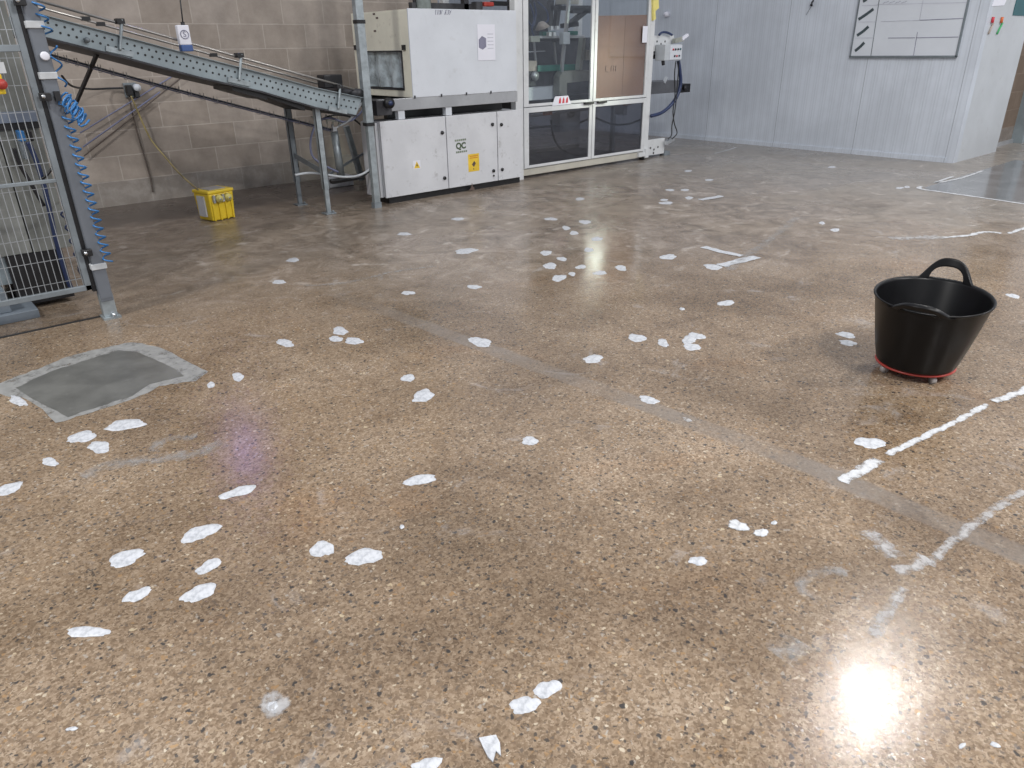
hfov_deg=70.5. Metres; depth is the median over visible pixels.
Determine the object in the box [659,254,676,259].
paint patch
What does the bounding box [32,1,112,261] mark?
air hose
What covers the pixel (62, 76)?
cable
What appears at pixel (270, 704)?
paint patch
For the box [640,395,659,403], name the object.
paint patch
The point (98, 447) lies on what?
floor patch
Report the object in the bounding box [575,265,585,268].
paint patch
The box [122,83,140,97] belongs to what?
wall socket
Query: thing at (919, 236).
floor marking
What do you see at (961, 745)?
paint patch
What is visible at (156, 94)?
hose
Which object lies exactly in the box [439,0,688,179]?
machine
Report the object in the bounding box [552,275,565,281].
paint patch
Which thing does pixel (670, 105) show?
hose
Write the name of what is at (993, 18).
marker pen
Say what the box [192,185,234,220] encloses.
transformer
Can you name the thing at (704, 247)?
floor marking
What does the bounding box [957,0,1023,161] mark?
wall
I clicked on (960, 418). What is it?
floor marking
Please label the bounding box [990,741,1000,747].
paint patch
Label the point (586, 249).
paint patch
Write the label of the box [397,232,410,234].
floor patch
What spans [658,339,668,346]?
paint patch
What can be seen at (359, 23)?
upright pole
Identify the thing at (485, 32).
paper sheet
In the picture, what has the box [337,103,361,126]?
hose
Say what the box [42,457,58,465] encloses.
floor patch
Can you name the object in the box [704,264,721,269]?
paint patch
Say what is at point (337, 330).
floor patch
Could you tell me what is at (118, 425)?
floor patch
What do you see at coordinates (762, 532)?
paint patch
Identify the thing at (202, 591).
paint patch
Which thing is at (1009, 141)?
trim
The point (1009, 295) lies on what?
paint patch
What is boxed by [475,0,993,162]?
wall
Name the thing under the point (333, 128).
fitting
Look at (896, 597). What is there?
floor marking
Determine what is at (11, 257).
grille
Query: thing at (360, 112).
air hose
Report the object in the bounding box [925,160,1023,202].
floor
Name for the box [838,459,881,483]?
floor marking
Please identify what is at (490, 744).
paint patch
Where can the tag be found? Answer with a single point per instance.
(655, 3)
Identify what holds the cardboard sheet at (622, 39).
attached to the machine at (555, 73)
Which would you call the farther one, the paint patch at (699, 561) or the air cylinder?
the air cylinder
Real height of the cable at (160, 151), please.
0.733 m
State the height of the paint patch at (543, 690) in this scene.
0.002 m
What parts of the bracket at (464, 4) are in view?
rail, post, post, arm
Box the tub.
[874,258,996,374]
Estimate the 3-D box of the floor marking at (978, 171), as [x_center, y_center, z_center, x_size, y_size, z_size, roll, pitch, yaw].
[4.857,-2.250,7.845,1.252,0.001,0.162,-21,32,-36]
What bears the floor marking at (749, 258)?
on the floor at (564, 557)
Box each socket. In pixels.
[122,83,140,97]
[215,194,222,202]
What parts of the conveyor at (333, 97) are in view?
guide rail, guide rail, plate, leg, foot plate, leg, foot plate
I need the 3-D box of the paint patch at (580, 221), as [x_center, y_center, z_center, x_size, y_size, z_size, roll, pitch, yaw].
[0.617,-1.366,6.107,0.104,0.002,0.158,-8,26,-15]
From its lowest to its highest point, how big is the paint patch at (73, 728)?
0.002 m
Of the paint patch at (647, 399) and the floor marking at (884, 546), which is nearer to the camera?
the floor marking at (884, 546)
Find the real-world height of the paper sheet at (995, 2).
0.139 m
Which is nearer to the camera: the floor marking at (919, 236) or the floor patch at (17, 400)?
the floor patch at (17, 400)
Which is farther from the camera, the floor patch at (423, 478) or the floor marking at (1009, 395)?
the floor marking at (1009, 395)
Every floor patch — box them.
[0,481,22,495]
[9,395,27,405]
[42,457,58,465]
[66,430,96,442]
[87,441,108,453]
[104,419,146,430]
[207,382,214,387]
[232,373,243,381]
[272,280,285,283]
[276,339,293,346]
[286,258,298,261]
[329,336,342,341]
[333,327,347,334]
[345,337,363,343]
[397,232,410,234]
[401,291,414,294]
[401,374,414,381]
[402,474,435,485]
[412,388,434,401]
[456,248,477,253]
[467,285,481,288]
[468,337,490,346]
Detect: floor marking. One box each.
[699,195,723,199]
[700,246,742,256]
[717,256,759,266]
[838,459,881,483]
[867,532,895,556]
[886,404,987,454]
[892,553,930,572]
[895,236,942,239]
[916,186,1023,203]
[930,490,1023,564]
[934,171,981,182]
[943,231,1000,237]
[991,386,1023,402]
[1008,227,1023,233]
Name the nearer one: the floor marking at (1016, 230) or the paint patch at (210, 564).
the paint patch at (210, 564)
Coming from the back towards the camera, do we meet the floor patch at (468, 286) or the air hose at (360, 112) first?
the air hose at (360, 112)
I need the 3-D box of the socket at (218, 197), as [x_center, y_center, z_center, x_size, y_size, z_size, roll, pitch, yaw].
[-2.545,-1.611,6.297,0.070,0.068,0.050,-21,32,-36]
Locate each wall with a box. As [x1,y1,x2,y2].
[4,0,436,208]
[437,0,474,3]
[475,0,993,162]
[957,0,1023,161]
[998,43,1023,141]
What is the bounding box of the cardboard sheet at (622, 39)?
[596,15,647,97]
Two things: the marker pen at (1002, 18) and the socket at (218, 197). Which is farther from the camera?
the marker pen at (1002, 18)
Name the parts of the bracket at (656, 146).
plate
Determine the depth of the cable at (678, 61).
9.27 m
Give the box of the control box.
[655,44,681,64]
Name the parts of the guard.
post, plate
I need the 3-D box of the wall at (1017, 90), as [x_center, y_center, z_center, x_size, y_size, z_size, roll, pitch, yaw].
[7.161,-5.067,9.787,2.730,3.400,0.200,-21,32,-36]
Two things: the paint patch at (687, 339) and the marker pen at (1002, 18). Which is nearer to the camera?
the paint patch at (687, 339)
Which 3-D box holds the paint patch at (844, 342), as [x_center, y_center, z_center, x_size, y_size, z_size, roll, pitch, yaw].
[1.653,-0.204,3.573,0.076,0.002,0.085,-21,32,-36]
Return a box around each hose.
[12,148,45,206]
[26,141,72,287]
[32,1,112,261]
[80,77,171,133]
[82,91,160,147]
[83,79,179,156]
[294,168,368,177]
[309,110,361,172]
[329,171,368,182]
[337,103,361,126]
[650,60,681,117]
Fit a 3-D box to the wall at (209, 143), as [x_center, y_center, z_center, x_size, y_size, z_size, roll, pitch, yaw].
[-4.266,-3.566,6.042,8.750,4.200,0.220,-21,32,-36]
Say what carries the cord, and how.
hanging from the wall socket at (130, 89)
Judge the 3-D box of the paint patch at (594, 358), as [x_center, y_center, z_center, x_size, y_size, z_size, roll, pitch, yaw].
[0.386,-0.120,3.438,0.115,0.002,0.084,-21,32,-36]
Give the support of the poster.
attached to the wall at (1001, 53)
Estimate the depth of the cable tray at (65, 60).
5.78 m
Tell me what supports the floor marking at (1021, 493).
on the floor at (564, 557)
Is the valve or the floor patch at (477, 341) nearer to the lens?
the floor patch at (477, 341)
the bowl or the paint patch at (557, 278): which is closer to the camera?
the bowl
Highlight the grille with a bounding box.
[4,249,74,303]
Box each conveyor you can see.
[9,0,362,214]
[588,77,690,150]
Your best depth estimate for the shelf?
8.37 m
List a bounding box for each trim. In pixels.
[997,139,1013,146]
[1011,92,1023,142]
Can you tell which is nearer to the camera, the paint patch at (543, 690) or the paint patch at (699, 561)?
the paint patch at (543, 690)
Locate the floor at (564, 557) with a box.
[0,124,1023,767]
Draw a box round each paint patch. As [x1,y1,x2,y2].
[65,726,77,730]
[68,626,110,636]
[109,549,145,567]
[122,586,151,601]
[179,583,215,602]
[181,524,221,542]
[195,558,220,574]
[218,485,255,498]
[262,692,288,715]
[266,701,277,712]
[309,540,333,556]
[345,548,382,565]
[411,757,442,767]
[479,735,500,761]
[509,696,540,713]
[522,436,538,444]
[533,680,561,698]
[540,251,551,255]
[543,262,555,268]
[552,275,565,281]
[557,257,566,260]
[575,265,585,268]
[579,220,590,223]
[583,354,602,362]
[584,248,593,251]
[591,237,602,240]
[593,271,605,274]
[615,265,625,270]
[628,334,646,341]
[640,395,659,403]
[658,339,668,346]
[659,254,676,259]
[682,335,695,343]
[683,343,700,350]
[688,557,706,565]
[689,332,705,338]
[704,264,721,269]
[717,300,733,305]
[728,519,749,530]
[754,529,767,536]
[835,332,854,337]
[839,340,856,345]
[854,437,885,448]
[959,743,965,748]
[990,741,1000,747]
[1005,294,1019,298]
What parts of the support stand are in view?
tie rod, leg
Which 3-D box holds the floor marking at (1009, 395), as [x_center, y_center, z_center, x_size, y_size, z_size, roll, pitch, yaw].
[2.120,0.035,3.041,0.362,0.001,0.134,-21,32,-36]
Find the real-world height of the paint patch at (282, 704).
0.002 m
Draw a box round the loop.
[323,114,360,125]
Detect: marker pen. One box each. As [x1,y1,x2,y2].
[988,17,994,34]
[996,17,1003,34]
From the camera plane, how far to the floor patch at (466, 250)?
5.30 m
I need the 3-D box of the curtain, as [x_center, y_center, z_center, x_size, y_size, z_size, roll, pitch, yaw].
[-1.216,-3.046,7.016,0.040,0.319,0.665,-21,32,-36]
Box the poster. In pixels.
[1013,0,1023,15]
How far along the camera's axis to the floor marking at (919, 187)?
6.91 m
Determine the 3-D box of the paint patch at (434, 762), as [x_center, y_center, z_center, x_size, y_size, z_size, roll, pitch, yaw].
[-0.175,0.790,1.505,0.068,0.002,0.033,-9,26,-16]
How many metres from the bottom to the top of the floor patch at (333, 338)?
0.002 m
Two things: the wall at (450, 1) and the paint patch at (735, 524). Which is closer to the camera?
the paint patch at (735, 524)
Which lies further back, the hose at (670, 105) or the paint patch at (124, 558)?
the hose at (670, 105)
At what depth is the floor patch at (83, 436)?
2.81 m
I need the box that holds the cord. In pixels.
[128,96,153,191]
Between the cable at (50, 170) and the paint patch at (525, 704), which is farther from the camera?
the cable at (50, 170)
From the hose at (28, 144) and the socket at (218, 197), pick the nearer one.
the hose at (28, 144)
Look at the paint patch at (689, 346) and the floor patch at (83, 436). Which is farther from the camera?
the paint patch at (689, 346)
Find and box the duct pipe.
[416,0,430,8]
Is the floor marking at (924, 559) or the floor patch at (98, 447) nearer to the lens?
the floor marking at (924, 559)
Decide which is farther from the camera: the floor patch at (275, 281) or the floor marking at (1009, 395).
the floor patch at (275, 281)
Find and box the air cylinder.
[330,130,344,178]
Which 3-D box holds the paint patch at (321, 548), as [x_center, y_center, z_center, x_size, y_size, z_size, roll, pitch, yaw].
[-0.568,0.491,2.161,0.073,0.002,0.084,-21,32,-36]
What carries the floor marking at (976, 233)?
on the floor at (564, 557)
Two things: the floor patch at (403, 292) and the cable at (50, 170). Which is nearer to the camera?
the cable at (50, 170)
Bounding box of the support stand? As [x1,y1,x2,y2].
[328,125,364,187]
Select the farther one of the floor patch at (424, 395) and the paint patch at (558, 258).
the paint patch at (558, 258)
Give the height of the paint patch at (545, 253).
0.002 m
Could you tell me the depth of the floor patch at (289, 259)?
5.13 m
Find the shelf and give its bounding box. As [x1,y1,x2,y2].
[540,35,584,37]
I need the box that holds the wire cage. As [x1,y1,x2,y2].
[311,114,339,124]
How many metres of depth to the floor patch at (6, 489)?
2.49 m
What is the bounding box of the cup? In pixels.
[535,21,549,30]
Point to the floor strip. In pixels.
(96, 316)
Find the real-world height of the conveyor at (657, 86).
0.933 m
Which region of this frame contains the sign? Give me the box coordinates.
[175,25,191,44]
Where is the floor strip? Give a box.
[0,316,99,338]
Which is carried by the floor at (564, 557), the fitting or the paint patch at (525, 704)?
the paint patch at (525, 704)
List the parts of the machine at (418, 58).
hand knob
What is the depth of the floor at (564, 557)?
2.44 m
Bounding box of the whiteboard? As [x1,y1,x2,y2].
[849,0,969,57]
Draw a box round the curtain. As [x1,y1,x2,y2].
[367,52,402,87]
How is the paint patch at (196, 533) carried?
on the floor at (564, 557)
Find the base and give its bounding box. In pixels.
[875,354,956,383]
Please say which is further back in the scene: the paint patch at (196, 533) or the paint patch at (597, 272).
the paint patch at (597, 272)
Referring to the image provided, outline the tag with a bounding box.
[651,0,658,20]
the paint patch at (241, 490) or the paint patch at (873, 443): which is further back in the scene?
the paint patch at (873, 443)
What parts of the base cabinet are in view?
panel, panel, door, door, door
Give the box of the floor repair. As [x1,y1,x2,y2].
[0,342,207,422]
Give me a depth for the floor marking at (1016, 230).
5.59 m
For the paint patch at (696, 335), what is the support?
on the floor at (564, 557)
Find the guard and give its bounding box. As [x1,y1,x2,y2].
[0,0,121,320]
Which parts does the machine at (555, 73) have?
corner post, corner post, motor, post, plinth rail, post, door, door, guide rod, hand warning plate, vertical rod, bracket plate, knob, corner post, arch arm, plinth rail, rail, door, door, latch plate, corner post, outfeed plate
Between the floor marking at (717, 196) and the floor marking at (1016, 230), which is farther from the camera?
the floor marking at (717, 196)
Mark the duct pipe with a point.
(423, 4)
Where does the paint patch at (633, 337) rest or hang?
on the floor at (564, 557)
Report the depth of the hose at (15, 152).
3.93 m
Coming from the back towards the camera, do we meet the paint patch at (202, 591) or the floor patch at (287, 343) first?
the floor patch at (287, 343)
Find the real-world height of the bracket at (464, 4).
0.632 m
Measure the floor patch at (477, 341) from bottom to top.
0.002 m
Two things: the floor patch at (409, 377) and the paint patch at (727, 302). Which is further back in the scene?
the paint patch at (727, 302)
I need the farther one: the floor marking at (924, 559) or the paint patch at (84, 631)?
the floor marking at (924, 559)
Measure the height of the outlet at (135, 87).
0.064 m
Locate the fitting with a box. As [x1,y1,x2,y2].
[330,124,337,132]
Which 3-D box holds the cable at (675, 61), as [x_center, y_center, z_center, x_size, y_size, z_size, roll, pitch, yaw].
[2.103,-3.631,9.299,0.157,0.939,0.014,-21,32,-36]
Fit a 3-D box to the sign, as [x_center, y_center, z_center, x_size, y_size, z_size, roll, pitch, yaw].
[-2.399,-2.547,5.294,0.084,0.131,0.050,-21,32,-36]
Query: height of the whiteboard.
0.828 m
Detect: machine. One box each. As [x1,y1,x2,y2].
[351,8,516,119]
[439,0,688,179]
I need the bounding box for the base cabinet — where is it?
[360,103,521,203]
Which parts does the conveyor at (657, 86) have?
leg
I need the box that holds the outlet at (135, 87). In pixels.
[132,84,140,90]
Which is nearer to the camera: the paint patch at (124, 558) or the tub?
the paint patch at (124, 558)
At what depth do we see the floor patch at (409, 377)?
3.27 m
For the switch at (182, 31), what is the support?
attached to the conveyor at (333, 97)
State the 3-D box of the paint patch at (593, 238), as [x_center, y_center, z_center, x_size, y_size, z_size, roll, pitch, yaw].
[0.654,-1.116,5.569,0.091,0.002,0.135,0,25,1]
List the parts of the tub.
handle, handle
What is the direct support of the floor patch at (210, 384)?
on the floor at (564, 557)
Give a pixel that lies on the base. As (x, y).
(932, 379)
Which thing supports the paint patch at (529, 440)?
on the floor at (564, 557)
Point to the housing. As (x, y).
(9, 314)
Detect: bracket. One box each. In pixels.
[408,0,509,9]
[627,137,674,155]
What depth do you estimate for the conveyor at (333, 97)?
5.64 m
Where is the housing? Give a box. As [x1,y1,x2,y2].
[0,1,81,324]
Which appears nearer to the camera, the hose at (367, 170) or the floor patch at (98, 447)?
the floor patch at (98, 447)
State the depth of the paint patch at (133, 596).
1.99 m
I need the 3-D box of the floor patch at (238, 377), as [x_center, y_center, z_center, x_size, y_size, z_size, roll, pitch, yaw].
[-1.250,-0.033,3.314,0.048,0.002,0.109,-14,28,-26]
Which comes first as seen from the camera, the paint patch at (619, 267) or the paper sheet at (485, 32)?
the paint patch at (619, 267)
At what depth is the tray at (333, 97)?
5.63 m
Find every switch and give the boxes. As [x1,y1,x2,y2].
[175,0,193,51]
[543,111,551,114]
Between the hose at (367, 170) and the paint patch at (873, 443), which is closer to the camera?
the paint patch at (873, 443)
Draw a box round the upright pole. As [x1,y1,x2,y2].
[352,0,381,208]
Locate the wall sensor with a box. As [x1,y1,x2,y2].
[663,11,669,17]
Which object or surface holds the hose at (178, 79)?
attached to the wall at (209, 143)
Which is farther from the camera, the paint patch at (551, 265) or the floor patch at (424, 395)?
the paint patch at (551, 265)
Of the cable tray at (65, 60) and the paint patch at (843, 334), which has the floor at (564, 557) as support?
the paint patch at (843, 334)
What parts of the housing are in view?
panel, panel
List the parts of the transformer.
lid plate, lid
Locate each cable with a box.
[39,147,52,179]
[61,75,122,89]
[130,96,198,190]
[668,61,679,138]
[672,61,677,138]
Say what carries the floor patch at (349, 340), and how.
on the floor at (564, 557)
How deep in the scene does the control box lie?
8.90 m
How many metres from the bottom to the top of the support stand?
0.615 m
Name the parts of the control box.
panel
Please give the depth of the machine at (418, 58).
6.89 m
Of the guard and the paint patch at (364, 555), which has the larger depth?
the guard
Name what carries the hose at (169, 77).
attached to the wall at (209, 143)
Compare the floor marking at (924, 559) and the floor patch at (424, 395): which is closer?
the floor marking at (924, 559)
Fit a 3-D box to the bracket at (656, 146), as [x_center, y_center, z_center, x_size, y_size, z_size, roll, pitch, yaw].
[1.818,-3.143,9.604,0.552,0.235,0.425,-21,32,-36]
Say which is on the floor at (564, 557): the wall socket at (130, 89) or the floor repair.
the floor repair
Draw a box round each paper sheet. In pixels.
[477,24,495,60]
[992,0,1005,5]
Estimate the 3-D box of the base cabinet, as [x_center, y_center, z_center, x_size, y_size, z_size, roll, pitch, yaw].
[-0.654,-2.370,7.334,1.765,0.828,0.322,-21,32,-36]
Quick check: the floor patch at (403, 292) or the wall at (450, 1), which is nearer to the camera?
the floor patch at (403, 292)
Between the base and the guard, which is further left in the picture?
the guard
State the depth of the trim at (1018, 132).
10.16 m
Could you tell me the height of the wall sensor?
0.090 m
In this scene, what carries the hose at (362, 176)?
attached to the base cabinet
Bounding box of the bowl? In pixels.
[17,140,29,159]
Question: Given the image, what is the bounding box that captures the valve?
[15,130,33,159]
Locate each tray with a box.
[14,34,356,116]
[49,50,330,131]

